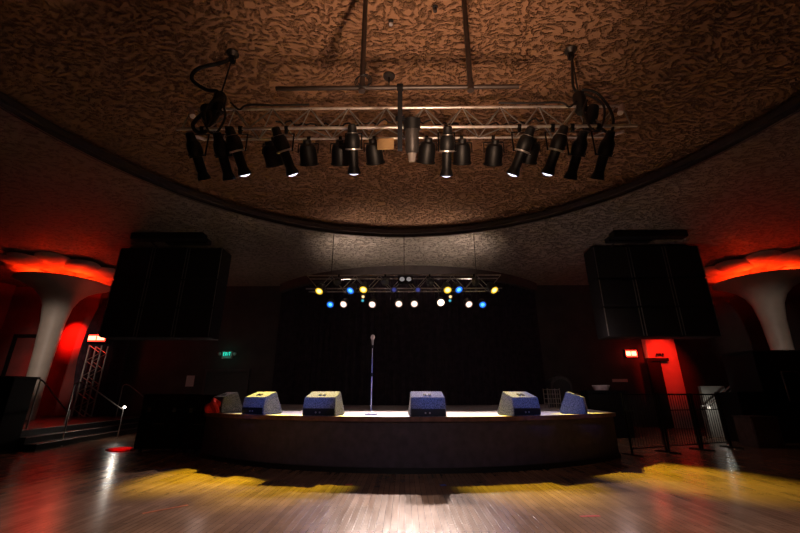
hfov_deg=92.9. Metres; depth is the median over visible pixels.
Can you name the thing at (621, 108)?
lighting truss
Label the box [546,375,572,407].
chair
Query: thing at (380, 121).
power cable
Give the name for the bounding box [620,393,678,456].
crowd barrier
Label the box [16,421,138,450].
step
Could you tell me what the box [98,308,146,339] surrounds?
loudspeaker
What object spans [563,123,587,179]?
spotlight
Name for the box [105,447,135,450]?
cloth
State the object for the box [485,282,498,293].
can
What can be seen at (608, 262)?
grille
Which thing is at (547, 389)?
wire crate
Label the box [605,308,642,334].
grille
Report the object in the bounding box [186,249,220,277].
grille
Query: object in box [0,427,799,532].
floor
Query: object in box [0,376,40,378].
countertop
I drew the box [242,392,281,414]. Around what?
floor monitor
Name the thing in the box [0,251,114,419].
column
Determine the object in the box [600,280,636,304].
grille
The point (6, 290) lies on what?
wall
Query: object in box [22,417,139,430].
trim
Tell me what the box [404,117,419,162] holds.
lamp
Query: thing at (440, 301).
can
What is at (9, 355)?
trim
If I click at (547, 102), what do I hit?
power cable
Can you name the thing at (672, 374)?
wall pier
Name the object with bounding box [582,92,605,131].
cable loop
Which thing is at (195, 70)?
power cable
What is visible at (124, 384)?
handrail
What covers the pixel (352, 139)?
spotlight
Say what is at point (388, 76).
pendant
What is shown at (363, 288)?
can
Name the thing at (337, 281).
can
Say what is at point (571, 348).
wall
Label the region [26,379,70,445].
handrail
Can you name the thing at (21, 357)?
door
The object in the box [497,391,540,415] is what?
floor monitor
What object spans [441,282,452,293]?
can
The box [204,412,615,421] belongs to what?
trim
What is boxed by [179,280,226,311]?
loudspeaker
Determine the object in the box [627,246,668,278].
loudspeaker
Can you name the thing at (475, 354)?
stage curtain
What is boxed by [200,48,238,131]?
chain hoist
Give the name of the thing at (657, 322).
loudspeaker
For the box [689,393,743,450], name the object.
crowd barrier
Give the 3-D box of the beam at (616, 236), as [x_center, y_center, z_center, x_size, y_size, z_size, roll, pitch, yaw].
[8.867,-0.995,13.920,2.600,0.269,1.082,0,-19,1]
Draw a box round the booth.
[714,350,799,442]
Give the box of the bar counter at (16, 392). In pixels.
[0,376,40,453]
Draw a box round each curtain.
[73,298,129,415]
[272,276,546,404]
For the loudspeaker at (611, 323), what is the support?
hanging from the loudspeaker at (603, 292)
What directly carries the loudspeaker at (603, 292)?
hanging from the loudspeaker at (600, 262)
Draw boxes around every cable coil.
[354,74,371,87]
[592,385,609,389]
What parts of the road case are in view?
lid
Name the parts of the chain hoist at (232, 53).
motor, chain, ceiling plate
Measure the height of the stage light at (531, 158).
0.601 m
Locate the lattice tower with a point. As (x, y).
(89, 346)
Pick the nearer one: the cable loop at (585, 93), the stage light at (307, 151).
the cable loop at (585, 93)
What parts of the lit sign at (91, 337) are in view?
lit panel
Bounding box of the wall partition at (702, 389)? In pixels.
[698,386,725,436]
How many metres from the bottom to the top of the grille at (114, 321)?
0.960 m
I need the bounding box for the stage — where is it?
[201,416,618,467]
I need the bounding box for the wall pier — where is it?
[641,339,692,427]
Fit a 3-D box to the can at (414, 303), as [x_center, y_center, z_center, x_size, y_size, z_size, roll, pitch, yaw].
[0.527,1.215,14.320,0.355,0.727,0.460,0,-19,1]
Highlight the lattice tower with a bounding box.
[70,345,108,416]
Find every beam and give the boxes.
[130,232,211,249]
[604,230,687,247]
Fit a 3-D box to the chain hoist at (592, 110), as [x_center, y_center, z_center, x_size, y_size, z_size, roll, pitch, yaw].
[3.351,-3.273,7.008,0.408,2.002,0.327,0,-19,1]
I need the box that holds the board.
[377,138,393,149]
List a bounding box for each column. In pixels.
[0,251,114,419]
[704,249,799,349]
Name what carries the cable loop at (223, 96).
hanging from the lighting truss at (621, 108)
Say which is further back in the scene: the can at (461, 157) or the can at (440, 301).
the can at (440, 301)
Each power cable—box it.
[190,57,229,133]
[230,102,308,109]
[275,119,392,125]
[420,117,542,124]
[498,101,576,107]
[571,56,614,132]
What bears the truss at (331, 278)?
hanging from the ceiling at (740, 202)
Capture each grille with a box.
[100,309,138,334]
[138,309,174,334]
[175,309,211,335]
[180,281,215,305]
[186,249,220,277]
[553,379,570,405]
[594,248,630,276]
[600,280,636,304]
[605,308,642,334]
[680,308,719,333]
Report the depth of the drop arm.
5.17 m
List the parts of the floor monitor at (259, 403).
connector panel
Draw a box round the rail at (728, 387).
[700,385,730,437]
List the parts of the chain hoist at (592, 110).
ceiling plate, chain, motor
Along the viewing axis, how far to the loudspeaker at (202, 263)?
14.74 m
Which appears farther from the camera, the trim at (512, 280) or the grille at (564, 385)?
the trim at (512, 280)
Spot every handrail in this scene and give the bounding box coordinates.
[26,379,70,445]
[64,382,124,437]
[114,384,143,417]
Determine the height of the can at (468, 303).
0.742 m
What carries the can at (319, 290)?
hanging from the truss at (331, 278)
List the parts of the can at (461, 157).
gel frame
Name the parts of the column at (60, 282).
canopy plate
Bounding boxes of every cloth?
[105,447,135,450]
[204,398,220,412]
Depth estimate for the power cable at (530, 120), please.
7.04 m
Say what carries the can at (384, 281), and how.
hanging from the truss at (331, 278)
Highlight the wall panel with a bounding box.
[0,287,101,415]
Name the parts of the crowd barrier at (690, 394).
post, post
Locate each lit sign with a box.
[87,334,106,341]
[624,349,638,357]
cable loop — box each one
[204,95,226,133]
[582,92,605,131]
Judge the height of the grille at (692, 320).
0.960 m
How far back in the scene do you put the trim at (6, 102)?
10.73 m
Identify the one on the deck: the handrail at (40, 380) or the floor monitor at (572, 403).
the floor monitor at (572, 403)
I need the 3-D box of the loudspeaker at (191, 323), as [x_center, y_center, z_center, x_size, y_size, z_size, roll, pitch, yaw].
[-7.588,2.181,14.350,1.300,1.088,0.830,0,-19,1]
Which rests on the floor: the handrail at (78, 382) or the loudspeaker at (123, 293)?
the handrail at (78, 382)
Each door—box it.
[6,340,34,375]
[204,372,246,405]
[651,361,674,427]
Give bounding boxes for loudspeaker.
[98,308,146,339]
[106,280,147,307]
[113,248,154,279]
[149,248,189,280]
[173,308,222,339]
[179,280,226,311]
[184,248,231,284]
[584,246,632,283]
[589,279,638,310]
[593,307,644,339]
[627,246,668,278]
[633,278,675,306]
[636,307,682,338]
[662,245,705,278]
[670,278,713,306]
[672,306,721,338]
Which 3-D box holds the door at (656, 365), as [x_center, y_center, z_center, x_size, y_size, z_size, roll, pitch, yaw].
[12.469,6.069,18.130,0.513,3.028,0.078,0,-19,1]
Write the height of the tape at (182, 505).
0.003 m
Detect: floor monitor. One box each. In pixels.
[213,392,241,412]
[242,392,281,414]
[302,391,343,415]
[408,391,446,416]
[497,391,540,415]
[560,392,587,413]
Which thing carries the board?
attached to the lighting truss at (621, 108)
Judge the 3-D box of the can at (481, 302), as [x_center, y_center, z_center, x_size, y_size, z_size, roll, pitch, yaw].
[3.070,1.219,14.287,0.349,0.756,0.449,0,-19,1]
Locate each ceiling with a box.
[0,0,799,229]
[0,106,799,286]
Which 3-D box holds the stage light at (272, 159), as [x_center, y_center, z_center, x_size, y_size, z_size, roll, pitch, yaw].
[-2.371,-2.120,7.103,0.398,0.628,0.484,0,-19,1]
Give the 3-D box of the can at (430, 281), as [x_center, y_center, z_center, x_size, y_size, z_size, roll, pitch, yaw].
[1.015,0.441,12.875,0.292,0.488,0.395,0,-19,1]
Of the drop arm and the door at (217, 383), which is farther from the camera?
the door at (217, 383)
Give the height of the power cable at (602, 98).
2.002 m
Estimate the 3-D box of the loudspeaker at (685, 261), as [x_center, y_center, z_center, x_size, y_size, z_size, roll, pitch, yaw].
[10.830,-0.106,14.841,1.300,1.375,0.830,0,-19,1]
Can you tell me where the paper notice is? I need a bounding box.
[185,376,194,385]
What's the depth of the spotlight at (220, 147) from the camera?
6.37 m
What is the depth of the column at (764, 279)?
16.17 m
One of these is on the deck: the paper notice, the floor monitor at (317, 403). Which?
the floor monitor at (317, 403)
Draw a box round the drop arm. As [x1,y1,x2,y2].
[395,83,404,150]
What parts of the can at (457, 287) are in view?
gel frame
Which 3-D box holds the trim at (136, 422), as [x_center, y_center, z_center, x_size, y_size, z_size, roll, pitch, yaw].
[-10.945,6.006,14.250,0.028,0.024,8.005,3,-19,-8]
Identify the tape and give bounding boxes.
[142,505,187,513]
[580,515,599,516]
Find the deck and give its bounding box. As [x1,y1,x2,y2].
[227,404,611,416]
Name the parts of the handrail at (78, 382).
post, rail, post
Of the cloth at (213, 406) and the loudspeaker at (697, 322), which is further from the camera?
the loudspeaker at (697, 322)
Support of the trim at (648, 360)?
attached to the wall pier
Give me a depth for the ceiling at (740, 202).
12.90 m
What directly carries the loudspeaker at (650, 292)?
hanging from the loudspeaker at (645, 261)
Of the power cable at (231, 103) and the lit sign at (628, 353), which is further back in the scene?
the lit sign at (628, 353)
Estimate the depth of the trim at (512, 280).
17.55 m
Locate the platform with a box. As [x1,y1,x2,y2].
[20,416,139,436]
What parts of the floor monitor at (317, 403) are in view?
connector panel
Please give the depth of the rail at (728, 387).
14.03 m
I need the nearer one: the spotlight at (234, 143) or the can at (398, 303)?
the spotlight at (234, 143)
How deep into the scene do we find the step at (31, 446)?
11.99 m
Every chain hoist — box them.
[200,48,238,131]
[564,45,598,133]
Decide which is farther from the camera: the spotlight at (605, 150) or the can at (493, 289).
the can at (493, 289)
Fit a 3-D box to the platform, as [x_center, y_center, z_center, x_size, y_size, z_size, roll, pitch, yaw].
[-15.720,6.098,14.276,10.211,0.501,8.003,0,-19,1]
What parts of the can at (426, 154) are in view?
gel frame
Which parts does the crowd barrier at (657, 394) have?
post, rail, rail, post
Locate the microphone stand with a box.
[364,345,377,414]
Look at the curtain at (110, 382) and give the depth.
18.67 m
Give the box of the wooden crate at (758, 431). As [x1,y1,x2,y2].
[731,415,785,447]
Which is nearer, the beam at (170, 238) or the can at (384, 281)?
the can at (384, 281)
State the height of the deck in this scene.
0.050 m
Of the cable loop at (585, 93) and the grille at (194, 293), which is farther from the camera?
the grille at (194, 293)
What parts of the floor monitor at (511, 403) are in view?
connector panel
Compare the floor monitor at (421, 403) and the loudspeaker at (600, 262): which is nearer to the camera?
the floor monitor at (421, 403)
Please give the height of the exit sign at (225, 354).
0.360 m
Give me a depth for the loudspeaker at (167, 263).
14.68 m
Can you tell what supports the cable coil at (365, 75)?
hanging from the frame at (470, 86)
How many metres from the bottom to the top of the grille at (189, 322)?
0.960 m
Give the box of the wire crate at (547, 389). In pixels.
[543,388,561,408]
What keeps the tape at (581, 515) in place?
on the floor
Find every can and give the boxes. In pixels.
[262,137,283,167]
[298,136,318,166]
[314,283,326,294]
[326,292,336,308]
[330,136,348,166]
[333,274,342,285]
[339,292,349,307]
[346,283,357,294]
[358,282,369,293]
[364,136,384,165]
[368,290,377,308]
[381,274,388,285]
[391,286,396,292]
[394,290,403,307]
[409,290,418,307]
[414,286,420,292]
[416,136,436,164]
[425,274,433,285]
[436,290,445,306]
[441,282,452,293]
[452,135,471,165]
[452,282,463,293]
[462,290,472,307]
[470,274,479,285]
[476,290,486,308]
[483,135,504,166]
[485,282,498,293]
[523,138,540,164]
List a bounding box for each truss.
[176,104,637,140]
[306,233,501,291]
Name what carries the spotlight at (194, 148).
hanging from the lighting truss at (621, 108)
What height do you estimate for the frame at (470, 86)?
2.367 m
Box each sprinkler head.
[388,18,393,25]
[432,4,437,12]
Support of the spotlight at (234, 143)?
hanging from the lighting truss at (621, 108)
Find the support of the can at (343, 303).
hanging from the pipe
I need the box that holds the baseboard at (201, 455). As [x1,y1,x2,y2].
[199,453,620,473]
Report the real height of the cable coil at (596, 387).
0.178 m
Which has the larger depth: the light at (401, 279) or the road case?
the light at (401, 279)
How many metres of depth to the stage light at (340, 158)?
6.96 m
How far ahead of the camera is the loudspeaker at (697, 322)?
13.72 m
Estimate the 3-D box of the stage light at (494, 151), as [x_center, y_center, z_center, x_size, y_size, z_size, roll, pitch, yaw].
[1.735,-2.130,7.056,0.385,0.641,0.487,0,-19,1]
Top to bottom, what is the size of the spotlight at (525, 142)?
0.927 m
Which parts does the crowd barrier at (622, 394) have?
post, rail, rail, rail, post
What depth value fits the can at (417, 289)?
12.61 m
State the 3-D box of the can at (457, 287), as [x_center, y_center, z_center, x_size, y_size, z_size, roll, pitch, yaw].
[1.921,0.706,12.725,0.374,0.440,0.489,0,-19,1]
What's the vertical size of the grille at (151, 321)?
0.960 m
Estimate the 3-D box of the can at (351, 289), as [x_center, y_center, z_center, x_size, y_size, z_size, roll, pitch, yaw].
[-1.609,0.742,12.755,0.380,0.437,0.488,0,-19,1]
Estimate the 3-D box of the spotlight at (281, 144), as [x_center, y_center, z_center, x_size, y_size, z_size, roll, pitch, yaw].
[-1.970,-2.010,6.506,0.296,0.896,0.640,-12,-22,32]
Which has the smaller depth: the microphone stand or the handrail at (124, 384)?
the microphone stand
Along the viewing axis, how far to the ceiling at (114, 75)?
7.93 m
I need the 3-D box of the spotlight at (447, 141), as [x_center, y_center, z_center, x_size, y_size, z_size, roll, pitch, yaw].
[0.798,-2.006,6.467,0.310,0.928,0.613,0,-19,1]
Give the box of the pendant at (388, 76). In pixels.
[383,71,394,84]
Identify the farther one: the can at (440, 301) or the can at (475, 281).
the can at (440, 301)
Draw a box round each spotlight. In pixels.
[185,126,210,180]
[213,126,235,180]
[225,126,251,176]
[271,126,298,175]
[344,124,361,174]
[437,124,455,176]
[506,124,534,176]
[541,124,568,175]
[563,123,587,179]
[590,123,614,179]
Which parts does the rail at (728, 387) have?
rail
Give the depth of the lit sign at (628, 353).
18.99 m
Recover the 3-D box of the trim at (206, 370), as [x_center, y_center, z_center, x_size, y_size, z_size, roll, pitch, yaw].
[-8.600,6.401,18.577,2.238,2.686,0.099,0,-19,1]
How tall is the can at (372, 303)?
0.743 m
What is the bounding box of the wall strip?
[612,379,627,381]
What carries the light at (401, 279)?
attached to the truss at (331, 278)
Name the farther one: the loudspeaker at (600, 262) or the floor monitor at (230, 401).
the loudspeaker at (600, 262)
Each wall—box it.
[0,282,16,331]
[16,283,799,427]
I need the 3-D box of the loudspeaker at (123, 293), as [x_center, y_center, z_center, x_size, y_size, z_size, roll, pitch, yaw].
[-10.289,1.139,14.672,1.300,1.088,0.830,0,-19,1]
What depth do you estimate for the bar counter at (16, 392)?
10.29 m
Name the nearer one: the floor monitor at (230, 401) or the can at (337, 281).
the floor monitor at (230, 401)
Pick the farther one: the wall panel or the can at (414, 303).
the wall panel
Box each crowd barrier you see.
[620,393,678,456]
[656,393,712,453]
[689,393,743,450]
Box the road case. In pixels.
[133,394,198,451]
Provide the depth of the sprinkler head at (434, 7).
6.58 m
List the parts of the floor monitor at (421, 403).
connector panel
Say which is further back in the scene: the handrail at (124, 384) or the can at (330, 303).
the handrail at (124, 384)
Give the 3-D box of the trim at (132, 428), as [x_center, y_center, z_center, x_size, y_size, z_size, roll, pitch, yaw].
[-10.629,6.179,14.242,0.028,0.024,8.005,3,-19,-8]
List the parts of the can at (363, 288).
gel frame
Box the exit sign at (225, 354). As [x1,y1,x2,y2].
[218,351,235,358]
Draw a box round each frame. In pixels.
[275,0,519,93]
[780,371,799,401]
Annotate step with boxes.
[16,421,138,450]
[22,427,137,450]
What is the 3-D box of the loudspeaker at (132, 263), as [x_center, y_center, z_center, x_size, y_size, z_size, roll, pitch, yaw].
[-10.289,-0.029,15.067,1.300,1.375,0.830,0,-19,1]
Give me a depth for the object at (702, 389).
14.21 m
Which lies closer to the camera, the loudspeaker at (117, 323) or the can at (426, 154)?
the can at (426, 154)
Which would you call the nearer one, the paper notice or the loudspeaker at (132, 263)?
the loudspeaker at (132, 263)
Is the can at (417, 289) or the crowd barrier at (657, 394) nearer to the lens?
the crowd barrier at (657, 394)
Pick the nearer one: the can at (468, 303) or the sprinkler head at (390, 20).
the sprinkler head at (390, 20)
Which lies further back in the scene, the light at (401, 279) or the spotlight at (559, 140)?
the light at (401, 279)
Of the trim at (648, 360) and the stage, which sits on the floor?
the stage
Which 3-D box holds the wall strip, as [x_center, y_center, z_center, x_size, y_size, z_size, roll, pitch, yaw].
[10.802,5.599,18.663,0.750,0.140,0.012,0,-19,1]
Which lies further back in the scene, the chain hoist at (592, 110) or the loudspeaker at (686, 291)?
the loudspeaker at (686, 291)
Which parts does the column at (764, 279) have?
canopy plate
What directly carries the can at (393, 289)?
hanging from the truss at (331, 278)
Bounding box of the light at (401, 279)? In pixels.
[398,276,412,283]
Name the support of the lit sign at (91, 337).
attached to the column at (60, 282)
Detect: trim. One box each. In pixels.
[0,91,799,237]
[1,334,36,375]
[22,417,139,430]
[26,422,138,437]
[37,428,135,444]
[201,369,250,402]
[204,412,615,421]
[279,265,537,292]
[645,358,668,425]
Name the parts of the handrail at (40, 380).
post, rail, post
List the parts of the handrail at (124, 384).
post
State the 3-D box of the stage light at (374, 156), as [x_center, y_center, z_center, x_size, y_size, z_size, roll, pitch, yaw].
[-0.480,-2.141,7.087,0.389,0.600,0.486,0,-19,1]
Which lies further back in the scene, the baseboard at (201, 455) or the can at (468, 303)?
the can at (468, 303)

